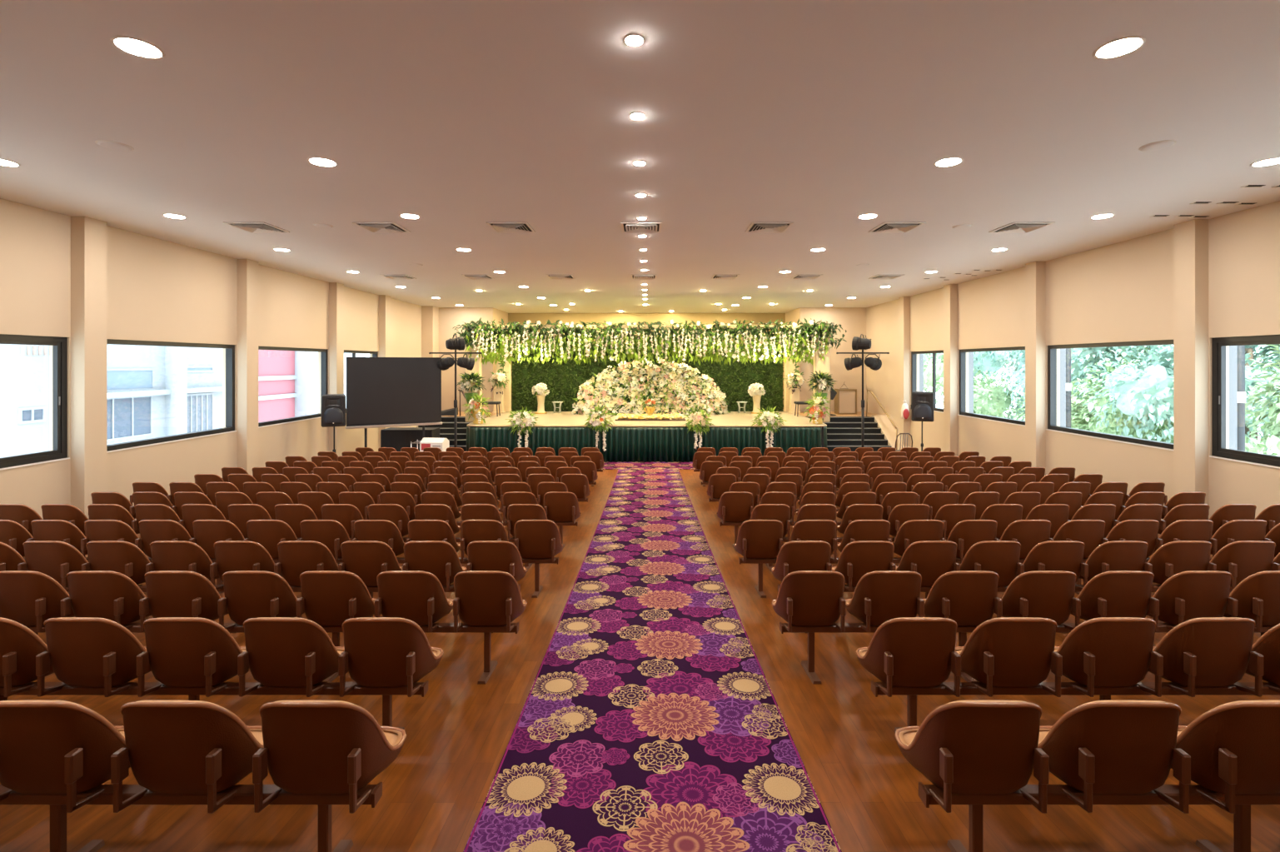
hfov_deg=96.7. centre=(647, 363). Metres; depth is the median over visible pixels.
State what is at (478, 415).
arrangement
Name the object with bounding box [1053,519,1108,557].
chair
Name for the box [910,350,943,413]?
window
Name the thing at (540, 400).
pedestal
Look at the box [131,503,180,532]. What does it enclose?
chair
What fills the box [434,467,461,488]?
chair
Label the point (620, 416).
flower bed
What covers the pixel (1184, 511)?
chair
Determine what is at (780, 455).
chair
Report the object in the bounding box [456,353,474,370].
lamp
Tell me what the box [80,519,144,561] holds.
chair
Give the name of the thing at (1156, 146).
ceiling speaker
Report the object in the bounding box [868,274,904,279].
ceiling vent
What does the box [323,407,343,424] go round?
grille
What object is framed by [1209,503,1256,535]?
chair
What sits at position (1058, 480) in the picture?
chair
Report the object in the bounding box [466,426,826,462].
stage skirt
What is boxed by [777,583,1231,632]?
support frame
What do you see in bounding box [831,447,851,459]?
chair
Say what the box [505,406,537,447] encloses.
bouquet
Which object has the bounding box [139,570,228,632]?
chair
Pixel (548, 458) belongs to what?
chair
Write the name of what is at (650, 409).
vase
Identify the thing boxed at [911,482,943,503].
chair
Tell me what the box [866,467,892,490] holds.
chair
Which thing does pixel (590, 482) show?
support frame
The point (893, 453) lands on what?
chair
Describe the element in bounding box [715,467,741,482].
chair
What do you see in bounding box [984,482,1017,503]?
chair
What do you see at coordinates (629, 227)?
ceiling vent
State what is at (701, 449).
chair
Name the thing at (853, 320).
wall
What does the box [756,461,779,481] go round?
chair
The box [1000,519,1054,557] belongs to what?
chair
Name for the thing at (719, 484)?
chair
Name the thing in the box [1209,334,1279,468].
window
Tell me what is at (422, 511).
chair
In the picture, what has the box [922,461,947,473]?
chair
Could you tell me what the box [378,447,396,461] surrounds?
chair
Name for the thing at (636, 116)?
recessed light
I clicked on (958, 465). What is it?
chair
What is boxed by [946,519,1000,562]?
chair
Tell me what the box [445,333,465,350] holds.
lamp
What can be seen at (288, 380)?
building
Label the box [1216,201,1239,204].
ceiling slot
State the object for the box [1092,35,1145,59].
recessed light
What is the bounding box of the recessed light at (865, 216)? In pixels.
[857,213,878,219]
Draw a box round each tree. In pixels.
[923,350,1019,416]
[923,353,1024,420]
[973,351,1017,363]
[992,349,1090,420]
[1008,347,1247,443]
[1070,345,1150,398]
[1079,343,1279,453]
[1245,343,1279,456]
[1245,344,1279,368]
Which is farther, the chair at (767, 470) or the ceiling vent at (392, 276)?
the ceiling vent at (392, 276)
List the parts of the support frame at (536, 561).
post, post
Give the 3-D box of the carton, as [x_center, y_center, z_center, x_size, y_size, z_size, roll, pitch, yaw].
[-5.620,2.180,14.998,0.620,0.460,0.384,0,0,7]
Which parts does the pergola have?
post, post, post, post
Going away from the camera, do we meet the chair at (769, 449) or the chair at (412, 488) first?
the chair at (412, 488)
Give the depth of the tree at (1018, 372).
28.56 m
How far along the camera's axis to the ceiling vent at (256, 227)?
8.79 m
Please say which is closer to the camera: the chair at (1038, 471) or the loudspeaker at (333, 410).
the chair at (1038, 471)
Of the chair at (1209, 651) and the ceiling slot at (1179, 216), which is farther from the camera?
the ceiling slot at (1179, 216)
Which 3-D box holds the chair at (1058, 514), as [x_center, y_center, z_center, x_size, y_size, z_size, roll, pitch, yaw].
[4.764,1.870,6.889,0.490,0.452,0.470,0,0,0]
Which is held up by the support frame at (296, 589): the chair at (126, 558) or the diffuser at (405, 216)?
the chair at (126, 558)
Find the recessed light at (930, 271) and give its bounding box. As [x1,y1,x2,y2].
[925,270,937,273]
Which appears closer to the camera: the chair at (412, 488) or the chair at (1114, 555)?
the chair at (1114, 555)
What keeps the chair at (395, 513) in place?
on the beam
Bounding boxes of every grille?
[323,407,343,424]
[913,403,931,419]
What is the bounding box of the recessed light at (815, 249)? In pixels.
[810,248,826,251]
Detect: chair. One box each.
[0,503,42,536]
[0,519,33,558]
[0,542,27,571]
[0,570,74,632]
[0,617,54,697]
[0,700,130,812]
[17,540,89,590]
[26,519,87,554]
[35,617,151,697]
[40,503,88,535]
[60,570,151,629]
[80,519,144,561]
[81,540,150,587]
[84,503,139,537]
[88,492,135,518]
[110,700,263,813]
[129,482,173,505]
[129,492,176,517]
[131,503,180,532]
[134,519,192,558]
[136,617,249,697]
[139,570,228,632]
[145,540,219,581]
[166,482,204,506]
[171,492,213,520]
[178,503,226,537]
[189,519,244,557]
[194,473,224,494]
[205,482,239,506]
[209,540,282,589]
[214,492,253,520]
[218,570,298,629]
[221,467,248,482]
[227,473,257,493]
[227,503,272,537]
[237,617,344,697]
[243,482,276,504]
[243,519,297,557]
[252,467,278,482]
[252,700,406,813]
[256,492,293,519]
[260,473,290,492]
[264,461,288,474]
[273,540,338,586]
[274,503,318,537]
[279,482,313,503]
[282,467,308,482]
[284,455,307,467]
[293,461,317,473]
[294,473,323,492]
[296,570,375,625]
[297,492,333,519]
[297,519,350,562]
[311,455,333,467]
[313,467,338,482]
[316,482,348,503]
[317,451,338,461]
[321,461,344,473]
[321,503,363,540]
[327,473,356,492]
[337,455,358,467]
[338,492,374,519]
[338,540,402,586]
[338,617,443,697]
[341,451,363,461]
[343,467,368,482]
[348,461,373,473]
[352,519,405,558]
[353,482,385,503]
[355,447,373,457]
[361,473,390,492]
[363,455,384,468]
[365,451,388,461]
[367,503,409,539]
[373,467,399,483]
[374,570,453,632]
[377,461,403,473]
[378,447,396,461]
[379,492,416,520]
[388,456,410,473]
[389,451,412,461]
[390,482,422,504]
[394,473,427,493]
[400,447,418,461]
[402,540,466,590]
[403,467,429,490]
[404,461,430,474]
[406,519,460,552]
[413,451,435,461]
[413,503,460,533]
[414,455,436,473]
[420,492,460,518]
[423,447,441,461]
[427,482,462,507]
[428,473,460,493]
[433,461,457,473]
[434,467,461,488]
[438,451,458,461]
[440,456,463,473]
[445,447,464,459]
[453,570,527,632]
[460,461,484,475]
[460,473,489,495]
[460,503,505,539]
[460,519,508,562]
[461,492,501,514]
[462,451,482,461]
[463,482,499,505]
[464,467,494,486]
[466,456,489,470]
[466,540,527,582]
[468,447,487,457]
[486,451,506,464]
[488,461,512,481]
[491,447,510,456]
[492,456,515,467]
[493,473,522,499]
[495,467,522,482]
[500,482,532,510]
[502,492,537,523]
[507,503,547,540]
[510,451,530,468]
[513,447,532,456]
[514,519,562,562]
[517,456,541,467]
[517,461,540,481]
[525,467,551,483]
[527,473,555,498]
[534,451,554,467]
[536,447,555,456]
[537,482,567,508]
[543,456,566,465]
[543,491,580,523]
[544,461,567,481]
[555,467,581,482]
[558,447,577,453]
[558,451,578,467]
[560,473,590,499]
[569,456,591,467]
[572,461,597,483]
[581,447,599,456]
[582,451,604,470]
[692,451,713,470]
[697,447,715,456]
[699,461,723,483]
[705,456,727,467]
[706,473,736,499]
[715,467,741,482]
[716,492,753,523]
[717,451,737,467]
[719,447,737,453]
[728,461,752,481]
[728,482,760,508]
[731,455,752,466]
[734,519,783,562]
[741,447,760,456]
[742,451,762,467]
[742,473,769,498]
[745,467,771,483]
[750,503,790,540]
[755,455,778,467]
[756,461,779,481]
[759,492,794,523]
[763,447,782,456]
[765,482,796,510]
[766,451,786,468]
[771,540,831,582]
[771,570,845,632]
[774,467,801,481]
[774,473,802,499]
[781,456,804,467]
[784,461,807,481]
[786,447,805,456]
[789,519,836,562]
[790,451,810,463]
[791,503,836,538]
[795,492,835,515]
[797,482,833,504]
[802,467,831,486]
[807,456,830,469]
[807,473,836,499]
[809,447,828,457]
[811,461,836,476]
[814,451,834,462]
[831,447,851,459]
[831,540,896,590]
[834,456,856,473]
[835,467,861,488]
[835,482,870,507]
[836,473,870,494]
[836,492,876,518]
[836,503,883,533]
[836,519,891,552]
[838,451,858,461]
[839,461,864,473]
[845,570,924,632]
[855,447,873,461]
[855,617,961,697]
[860,456,881,473]
[861,451,882,461]
[866,461,891,473]
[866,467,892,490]
[870,473,902,492]
[874,482,906,504]
[877,447,896,461]
[881,492,917,520]
[884,451,906,461]
[886,456,907,473]
[887,503,929,539]
[892,519,946,556]
[893,461,919,473]
[894,433,912,451]
[894,700,1049,813]
[896,540,960,586]
[897,467,922,483]
[900,447,918,461]
[906,473,936,492]
[908,451,931,461]
[911,456,933,468]
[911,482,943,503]
[921,492,958,519]
[922,447,941,457]
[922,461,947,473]
[922,570,1002,625]
[927,467,953,482]
[933,451,955,461]
[933,503,976,539]
[937,456,959,467]
[940,473,969,492]
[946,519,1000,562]
[947,482,980,503]
[951,461,975,473]
[955,617,1062,697]
[957,467,984,482]
[958,451,979,461]
[960,540,1024,586]
[962,492,1000,519]
[963,456,986,467]
[973,473,1002,492]
[979,461,1003,473]
[979,503,1023,537]
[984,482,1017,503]
[988,467,1014,482]
[989,456,1011,467]
[999,570,1080,630]
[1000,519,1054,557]
[1003,492,1040,519]
[1006,473,1035,492]
[1007,461,1031,473]
[1016,540,1088,589]
[1018,467,1045,482]
[1021,482,1054,504]
[1025,503,1069,537]
[1037,700,1190,813]
[1039,473,1069,493]
[1044,491,1082,520]
[1048,467,1075,482]
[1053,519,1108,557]
[1054,617,1163,697]
[1057,482,1091,506]
[1070,503,1119,537]
[1070,570,1159,632]
[1072,473,1102,494]
[1079,540,1152,581]
[1084,491,1125,520]
[1092,482,1130,506]
[1105,519,1162,558]
[1112,503,1165,531]
[1123,482,1167,506]
[1124,491,1167,517]
[1146,570,1237,629]
[1147,540,1216,587]
[1147,617,1263,697]
[1153,519,1216,561]
[1157,503,1213,537]
[1161,492,1209,519]
[1170,700,1279,813]
[1207,540,1279,590]
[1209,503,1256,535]
[1210,519,1271,554]
[1223,570,1279,632]
[1245,623,1279,692]
[1255,503,1279,536]
[1265,522,1279,558]
[1273,552,1279,563]
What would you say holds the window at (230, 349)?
in the wall at (158, 290)
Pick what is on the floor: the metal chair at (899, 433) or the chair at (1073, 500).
the metal chair at (899, 433)
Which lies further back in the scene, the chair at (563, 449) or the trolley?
the trolley
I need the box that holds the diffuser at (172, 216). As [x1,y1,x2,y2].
[164,214,184,218]
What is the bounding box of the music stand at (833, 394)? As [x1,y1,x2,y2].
[830,387,836,415]
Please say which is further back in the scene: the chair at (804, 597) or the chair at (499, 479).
the chair at (499, 479)
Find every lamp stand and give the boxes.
[428,349,482,447]
[836,349,889,447]
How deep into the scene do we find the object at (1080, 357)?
23.72 m
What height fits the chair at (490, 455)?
0.452 m
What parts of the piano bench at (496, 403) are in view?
seat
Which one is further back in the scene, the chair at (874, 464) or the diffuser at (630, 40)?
the chair at (874, 464)
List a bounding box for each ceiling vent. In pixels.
[223,222,289,233]
[352,222,410,233]
[380,274,416,279]
[461,274,494,279]
[486,222,535,233]
[546,274,575,279]
[620,222,662,233]
[630,274,657,279]
[711,274,739,279]
[745,222,793,233]
[790,274,822,279]
[868,222,926,233]
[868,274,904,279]
[988,222,1055,233]
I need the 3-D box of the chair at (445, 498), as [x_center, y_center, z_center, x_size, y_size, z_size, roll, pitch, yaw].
[-2.825,1.926,7.779,0.490,0.452,0.470,0,0,0]
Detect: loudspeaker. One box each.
[320,393,347,427]
[911,391,934,421]
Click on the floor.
(459, 734)
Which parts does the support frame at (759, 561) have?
post, post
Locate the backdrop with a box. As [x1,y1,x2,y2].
[511,343,783,411]
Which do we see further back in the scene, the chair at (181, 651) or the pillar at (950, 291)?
the pillar at (950, 291)
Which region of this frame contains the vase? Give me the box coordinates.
[642,394,660,416]
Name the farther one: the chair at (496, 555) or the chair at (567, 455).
the chair at (567, 455)
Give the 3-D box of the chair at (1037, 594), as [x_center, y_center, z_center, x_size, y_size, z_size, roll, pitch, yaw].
[2.835,1.685,4.219,0.490,0.452,0.470,0,0,0]
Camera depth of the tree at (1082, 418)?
20.60 m
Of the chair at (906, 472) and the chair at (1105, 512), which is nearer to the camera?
the chair at (1105, 512)
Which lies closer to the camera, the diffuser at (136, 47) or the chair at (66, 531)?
the diffuser at (136, 47)
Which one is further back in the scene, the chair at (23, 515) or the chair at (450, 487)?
the chair at (450, 487)
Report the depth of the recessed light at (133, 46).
3.81 m
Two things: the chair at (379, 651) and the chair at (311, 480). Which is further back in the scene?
the chair at (311, 480)
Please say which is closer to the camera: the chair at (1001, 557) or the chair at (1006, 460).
the chair at (1001, 557)
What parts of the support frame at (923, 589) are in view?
post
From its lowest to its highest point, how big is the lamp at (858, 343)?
0.441 m
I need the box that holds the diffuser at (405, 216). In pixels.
[401,214,418,218]
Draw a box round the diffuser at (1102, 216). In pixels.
[1092,214,1112,218]
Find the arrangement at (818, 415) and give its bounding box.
[802,391,831,424]
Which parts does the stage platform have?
edge trim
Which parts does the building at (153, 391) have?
pane, pane, pane, pane, pane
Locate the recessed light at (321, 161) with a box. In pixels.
[307,157,337,166]
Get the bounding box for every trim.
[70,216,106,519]
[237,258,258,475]
[328,282,343,456]
[378,294,390,448]
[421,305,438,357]
[919,353,923,391]
[968,352,973,413]
[1060,348,1065,427]
[1229,345,1237,449]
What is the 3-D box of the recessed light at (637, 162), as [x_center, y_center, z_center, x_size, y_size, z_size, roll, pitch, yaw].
[-0.090,-2.122,6.030,0.137,0.016,0.137,0,0,0]
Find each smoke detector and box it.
[94,139,134,151]
[313,223,333,228]
[408,263,423,266]
[855,263,869,266]
[951,224,972,229]
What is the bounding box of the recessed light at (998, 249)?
[991,248,1007,251]
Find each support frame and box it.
[0,680,428,729]
[0,781,382,851]
[23,556,558,597]
[24,622,518,684]
[65,583,520,632]
[139,537,532,571]
[456,520,577,551]
[460,498,587,521]
[493,481,596,498]
[693,468,705,486]
[700,481,804,498]
[708,498,799,521]
[719,520,841,551]
[738,556,1275,597]
[765,537,1159,571]
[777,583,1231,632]
[779,622,1275,684]
[871,680,1279,732]
[918,781,1279,851]
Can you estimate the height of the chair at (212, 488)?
0.452 m
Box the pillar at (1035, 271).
[1025,261,1045,475]
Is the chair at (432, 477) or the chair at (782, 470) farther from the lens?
the chair at (782, 470)
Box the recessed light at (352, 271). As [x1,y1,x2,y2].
[346,270,358,273]
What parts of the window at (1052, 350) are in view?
sill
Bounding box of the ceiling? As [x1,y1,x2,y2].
[0,0,1279,313]
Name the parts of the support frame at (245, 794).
post, post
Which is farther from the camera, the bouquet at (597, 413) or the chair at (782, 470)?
the bouquet at (597, 413)
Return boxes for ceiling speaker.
[1138,139,1176,151]
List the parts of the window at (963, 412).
sill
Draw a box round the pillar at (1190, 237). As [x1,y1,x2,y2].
[1173,219,1208,504]
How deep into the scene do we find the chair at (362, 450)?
13.80 m
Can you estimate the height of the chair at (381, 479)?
0.452 m
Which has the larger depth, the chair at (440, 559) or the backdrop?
the backdrop
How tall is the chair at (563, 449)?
0.452 m
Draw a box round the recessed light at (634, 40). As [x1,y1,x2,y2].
[623,34,644,46]
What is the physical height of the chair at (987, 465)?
0.452 m
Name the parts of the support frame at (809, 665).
post, post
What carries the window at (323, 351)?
in the wall at (158, 290)
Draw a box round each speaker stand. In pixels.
[332,426,335,453]
[920,421,923,451]
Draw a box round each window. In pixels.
[0,333,69,470]
[106,338,236,453]
[258,345,327,428]
[343,349,378,357]
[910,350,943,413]
[957,346,1025,426]
[1045,339,1173,450]
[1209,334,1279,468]
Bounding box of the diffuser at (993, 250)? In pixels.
[992,249,1006,251]
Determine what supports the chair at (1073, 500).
on the beam
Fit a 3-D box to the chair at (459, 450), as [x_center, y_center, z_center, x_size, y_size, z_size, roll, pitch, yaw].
[-4.698,2.249,14.009,0.490,0.452,0.470,0,0,1]
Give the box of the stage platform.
[467,409,826,447]
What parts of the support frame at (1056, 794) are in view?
post, post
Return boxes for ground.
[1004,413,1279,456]
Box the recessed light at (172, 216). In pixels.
[162,214,187,219]
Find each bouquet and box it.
[456,371,486,403]
[488,353,509,394]
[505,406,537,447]
[583,404,614,450]
[682,406,714,448]
[750,406,786,448]
[782,353,806,393]
[807,370,836,404]
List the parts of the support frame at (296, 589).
post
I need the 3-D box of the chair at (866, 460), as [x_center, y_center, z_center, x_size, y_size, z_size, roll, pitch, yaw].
[4.744,2.170,12.229,0.490,0.452,0.470,0,0,0]
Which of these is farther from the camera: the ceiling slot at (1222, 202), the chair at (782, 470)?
the chair at (782, 470)
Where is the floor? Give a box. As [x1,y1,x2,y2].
[0,461,1279,851]
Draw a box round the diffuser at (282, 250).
[274,249,288,251]
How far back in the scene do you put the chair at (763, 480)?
9.35 m
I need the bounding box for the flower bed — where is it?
[615,412,686,420]
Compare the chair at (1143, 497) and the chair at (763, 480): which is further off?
the chair at (763, 480)
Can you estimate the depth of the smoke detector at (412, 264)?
12.16 m
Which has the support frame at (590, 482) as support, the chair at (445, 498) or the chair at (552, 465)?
the chair at (552, 465)
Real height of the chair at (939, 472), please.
0.452 m
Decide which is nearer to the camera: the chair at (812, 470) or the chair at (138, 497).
the chair at (138, 497)
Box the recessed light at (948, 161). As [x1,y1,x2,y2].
[933,157,963,166]
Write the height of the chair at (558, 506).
0.452 m
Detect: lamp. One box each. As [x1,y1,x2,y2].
[437,353,458,370]
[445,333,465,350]
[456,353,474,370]
[844,353,862,370]
[851,333,871,350]
[864,353,881,370]
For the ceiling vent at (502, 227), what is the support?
in the ceiling
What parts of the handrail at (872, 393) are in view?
post, rail, post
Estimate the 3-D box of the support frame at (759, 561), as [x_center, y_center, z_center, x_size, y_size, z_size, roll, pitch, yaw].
[4.189,2.201,5.920,6.482,0.376,0.320,0,0,0]
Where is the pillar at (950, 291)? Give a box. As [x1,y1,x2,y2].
[943,283,957,456]
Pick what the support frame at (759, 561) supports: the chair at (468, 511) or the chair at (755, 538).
the chair at (755, 538)
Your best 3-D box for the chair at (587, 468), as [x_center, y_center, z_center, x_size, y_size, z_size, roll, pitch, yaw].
[-1.250,2.126,11.339,0.490,0.452,0.470,0,0,0]
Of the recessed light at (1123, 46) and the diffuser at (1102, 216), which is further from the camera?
the diffuser at (1102, 216)
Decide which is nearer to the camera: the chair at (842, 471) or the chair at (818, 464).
the chair at (842, 471)
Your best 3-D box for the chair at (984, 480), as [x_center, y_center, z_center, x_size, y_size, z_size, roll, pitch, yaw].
[5.640,2.031,9.559,0.490,0.452,0.470,0,0,0]
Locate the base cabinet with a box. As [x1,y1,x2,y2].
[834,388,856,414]
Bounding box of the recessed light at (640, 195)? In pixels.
[635,193,646,197]
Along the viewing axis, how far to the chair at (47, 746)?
2.25 m
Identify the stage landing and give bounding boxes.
[441,411,498,418]
[795,411,878,418]
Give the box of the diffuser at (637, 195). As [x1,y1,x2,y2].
[636,194,645,197]
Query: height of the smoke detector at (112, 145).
0.020 m
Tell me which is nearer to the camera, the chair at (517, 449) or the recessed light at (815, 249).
the recessed light at (815, 249)
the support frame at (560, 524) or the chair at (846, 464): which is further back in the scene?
the chair at (846, 464)
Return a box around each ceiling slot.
[1149,214,1169,217]
[1174,214,1195,217]
[1189,201,1211,204]
[1189,215,1209,218]
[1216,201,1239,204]
[1234,203,1255,204]
[1240,184,1265,187]
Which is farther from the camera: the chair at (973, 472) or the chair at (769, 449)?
the chair at (769, 449)
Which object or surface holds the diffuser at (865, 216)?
attached to the recessed light at (865, 216)
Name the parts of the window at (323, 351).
sill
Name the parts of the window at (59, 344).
sill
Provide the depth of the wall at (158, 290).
9.84 m
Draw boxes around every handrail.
[458,388,465,415]
[829,389,831,415]
[866,388,897,449]
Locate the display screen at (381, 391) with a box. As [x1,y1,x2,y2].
[345,357,442,447]
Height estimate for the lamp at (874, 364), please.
0.452 m
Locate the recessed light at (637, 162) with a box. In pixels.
[632,160,645,165]
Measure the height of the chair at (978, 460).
0.452 m
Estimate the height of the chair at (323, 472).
0.452 m
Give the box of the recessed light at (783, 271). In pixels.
[778,270,791,273]
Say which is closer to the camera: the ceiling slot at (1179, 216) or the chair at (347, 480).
the ceiling slot at (1179, 216)
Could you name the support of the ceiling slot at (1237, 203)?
attached to the ceiling
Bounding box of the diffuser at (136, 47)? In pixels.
[114,38,160,57]
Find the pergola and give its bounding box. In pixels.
[452,317,846,422]
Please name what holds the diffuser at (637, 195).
attached to the recessed light at (640, 195)
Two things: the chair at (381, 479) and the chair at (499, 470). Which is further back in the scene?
the chair at (499, 470)
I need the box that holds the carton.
[419,437,449,451]
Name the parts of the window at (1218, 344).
sill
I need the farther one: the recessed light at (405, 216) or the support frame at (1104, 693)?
the recessed light at (405, 216)
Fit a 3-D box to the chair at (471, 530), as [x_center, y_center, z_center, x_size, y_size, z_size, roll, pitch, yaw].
[-1.698,1.811,5.999,0.490,0.452,0.470,0,0,1]
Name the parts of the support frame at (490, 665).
post, post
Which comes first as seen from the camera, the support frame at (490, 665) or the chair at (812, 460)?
the support frame at (490, 665)
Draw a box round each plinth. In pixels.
[492,388,505,413]
[787,388,801,413]
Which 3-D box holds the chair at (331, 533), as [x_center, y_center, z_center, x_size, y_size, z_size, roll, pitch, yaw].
[-3.351,1.811,5.999,0.490,0.452,0.470,0,0,0]
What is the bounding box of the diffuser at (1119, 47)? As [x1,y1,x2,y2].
[1096,38,1141,57]
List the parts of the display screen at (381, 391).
leg, rail, leg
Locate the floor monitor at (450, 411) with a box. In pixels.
[441,407,458,415]
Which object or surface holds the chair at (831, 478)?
on the support frame at (714, 499)
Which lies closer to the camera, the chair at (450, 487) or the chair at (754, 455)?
the chair at (450, 487)
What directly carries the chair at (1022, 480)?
on the support frame at (714, 499)
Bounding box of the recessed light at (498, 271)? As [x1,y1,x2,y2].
[493,270,505,273]
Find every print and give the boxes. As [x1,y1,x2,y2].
[421,443,430,450]
[902,408,909,418]
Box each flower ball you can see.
[531,383,549,396]
[747,383,765,397]
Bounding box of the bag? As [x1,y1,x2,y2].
[901,399,909,418]
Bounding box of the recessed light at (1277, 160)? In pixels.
[1250,157,1279,166]
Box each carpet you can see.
[463,468,841,851]
[601,462,695,469]
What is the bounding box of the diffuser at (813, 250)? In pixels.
[811,249,824,251]
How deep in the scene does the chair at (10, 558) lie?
4.94 m
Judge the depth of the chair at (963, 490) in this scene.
8.46 m
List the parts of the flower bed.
board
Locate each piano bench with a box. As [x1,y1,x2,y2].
[481,401,501,416]
[793,401,813,416]
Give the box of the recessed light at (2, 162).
[0,159,20,166]
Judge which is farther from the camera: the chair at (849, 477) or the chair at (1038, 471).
the chair at (1038, 471)
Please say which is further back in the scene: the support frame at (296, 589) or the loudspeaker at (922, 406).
the loudspeaker at (922, 406)
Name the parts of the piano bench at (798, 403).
seat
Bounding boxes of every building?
[0,343,222,458]
[258,349,365,422]
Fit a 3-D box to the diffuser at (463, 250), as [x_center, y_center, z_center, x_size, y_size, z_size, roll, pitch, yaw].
[-3.430,-2.123,10.600,0.231,0.009,0.231,0,0,0]
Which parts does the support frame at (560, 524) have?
post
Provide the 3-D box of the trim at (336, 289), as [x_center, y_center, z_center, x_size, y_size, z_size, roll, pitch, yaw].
[-8.220,0.422,15.020,0.200,5.104,0.340,0,0,0]
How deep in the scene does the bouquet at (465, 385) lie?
17.29 m
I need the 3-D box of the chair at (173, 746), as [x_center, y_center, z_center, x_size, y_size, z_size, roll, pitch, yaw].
[-1.883,1.549,2.439,0.490,0.452,0.470,0,0,0]
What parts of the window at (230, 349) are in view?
sill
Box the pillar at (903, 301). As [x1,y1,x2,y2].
[898,296,910,446]
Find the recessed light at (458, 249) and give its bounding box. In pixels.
[456,248,471,251]
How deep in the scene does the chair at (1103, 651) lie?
3.13 m
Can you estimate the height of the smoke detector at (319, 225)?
0.020 m
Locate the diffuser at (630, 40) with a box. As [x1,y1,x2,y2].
[625,35,642,45]
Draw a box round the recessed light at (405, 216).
[399,213,420,219]
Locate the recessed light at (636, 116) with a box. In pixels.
[629,112,645,119]
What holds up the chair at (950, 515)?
on the beam
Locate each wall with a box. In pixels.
[0,198,421,519]
[438,307,866,411]
[508,313,785,409]
[866,200,1279,519]
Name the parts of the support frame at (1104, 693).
post, post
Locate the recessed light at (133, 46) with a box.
[109,35,165,59]
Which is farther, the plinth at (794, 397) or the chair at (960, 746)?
the plinth at (794, 397)
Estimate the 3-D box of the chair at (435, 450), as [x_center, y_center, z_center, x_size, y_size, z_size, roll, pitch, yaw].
[-5.248,2.249,14.009,0.490,0.452,0.470,0,0,1]
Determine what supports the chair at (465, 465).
on the support frame at (590, 482)
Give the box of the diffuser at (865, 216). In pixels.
[859,214,876,218]
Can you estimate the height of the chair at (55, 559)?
0.452 m
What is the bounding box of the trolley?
[410,439,420,448]
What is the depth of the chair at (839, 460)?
12.02 m
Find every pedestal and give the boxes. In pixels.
[534,394,547,413]
[751,394,762,413]
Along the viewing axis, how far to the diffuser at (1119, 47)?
3.81 m
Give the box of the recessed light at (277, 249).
[273,248,290,251]
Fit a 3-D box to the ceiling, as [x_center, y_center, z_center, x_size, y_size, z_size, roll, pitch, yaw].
[-0.035,-2.230,10.750,17.170,0.200,26.500,0,0,0]
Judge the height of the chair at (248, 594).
0.452 m
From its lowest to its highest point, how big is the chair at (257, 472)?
0.452 m
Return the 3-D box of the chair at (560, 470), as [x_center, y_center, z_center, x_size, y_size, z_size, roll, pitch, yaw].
[-1.442,2.080,10.449,0.490,0.452,0.470,0,0,0]
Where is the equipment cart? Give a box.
[380,427,439,451]
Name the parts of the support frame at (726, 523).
post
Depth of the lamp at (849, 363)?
15.55 m
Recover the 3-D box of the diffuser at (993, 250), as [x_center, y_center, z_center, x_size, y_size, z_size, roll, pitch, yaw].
[6.550,-2.123,10.600,0.231,0.009,0.231,0,0,0]
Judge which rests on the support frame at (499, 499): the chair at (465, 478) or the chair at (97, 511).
the chair at (465, 478)
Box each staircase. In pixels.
[396,416,471,451]
[822,414,910,451]
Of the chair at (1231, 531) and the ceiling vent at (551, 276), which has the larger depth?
the ceiling vent at (551, 276)
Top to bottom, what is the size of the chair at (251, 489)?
0.452 m
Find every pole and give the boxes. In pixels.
[1065,348,1071,428]
[1237,345,1245,451]
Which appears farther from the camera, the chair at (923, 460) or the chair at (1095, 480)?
the chair at (923, 460)
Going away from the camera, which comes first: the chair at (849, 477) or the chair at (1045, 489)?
the chair at (1045, 489)
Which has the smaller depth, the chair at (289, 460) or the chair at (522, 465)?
the chair at (522, 465)
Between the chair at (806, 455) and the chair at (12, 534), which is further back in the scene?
the chair at (806, 455)
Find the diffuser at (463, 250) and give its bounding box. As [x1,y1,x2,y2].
[457,249,470,251]
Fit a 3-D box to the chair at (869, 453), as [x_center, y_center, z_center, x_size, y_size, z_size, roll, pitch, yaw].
[5.123,2.211,13.119,0.490,0.452,0.470,0,0,-1]
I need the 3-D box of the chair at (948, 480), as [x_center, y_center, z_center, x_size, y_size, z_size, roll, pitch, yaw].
[5.091,2.031,9.559,0.490,0.452,0.470,0,0,0]
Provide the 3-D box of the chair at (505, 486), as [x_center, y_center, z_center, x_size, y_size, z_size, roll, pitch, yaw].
[-1.986,1.980,8.669,0.490,0.452,0.470,0,0,0]
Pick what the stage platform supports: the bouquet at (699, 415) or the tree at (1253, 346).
the bouquet at (699, 415)
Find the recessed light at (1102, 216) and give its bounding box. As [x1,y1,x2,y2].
[1090,214,1115,219]
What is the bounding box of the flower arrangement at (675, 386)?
[571,356,730,415]
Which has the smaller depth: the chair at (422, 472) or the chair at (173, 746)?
the chair at (173, 746)
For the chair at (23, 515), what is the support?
on the beam
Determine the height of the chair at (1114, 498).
0.452 m
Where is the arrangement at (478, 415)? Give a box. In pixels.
[460,392,491,424]
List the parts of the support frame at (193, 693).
post, post, post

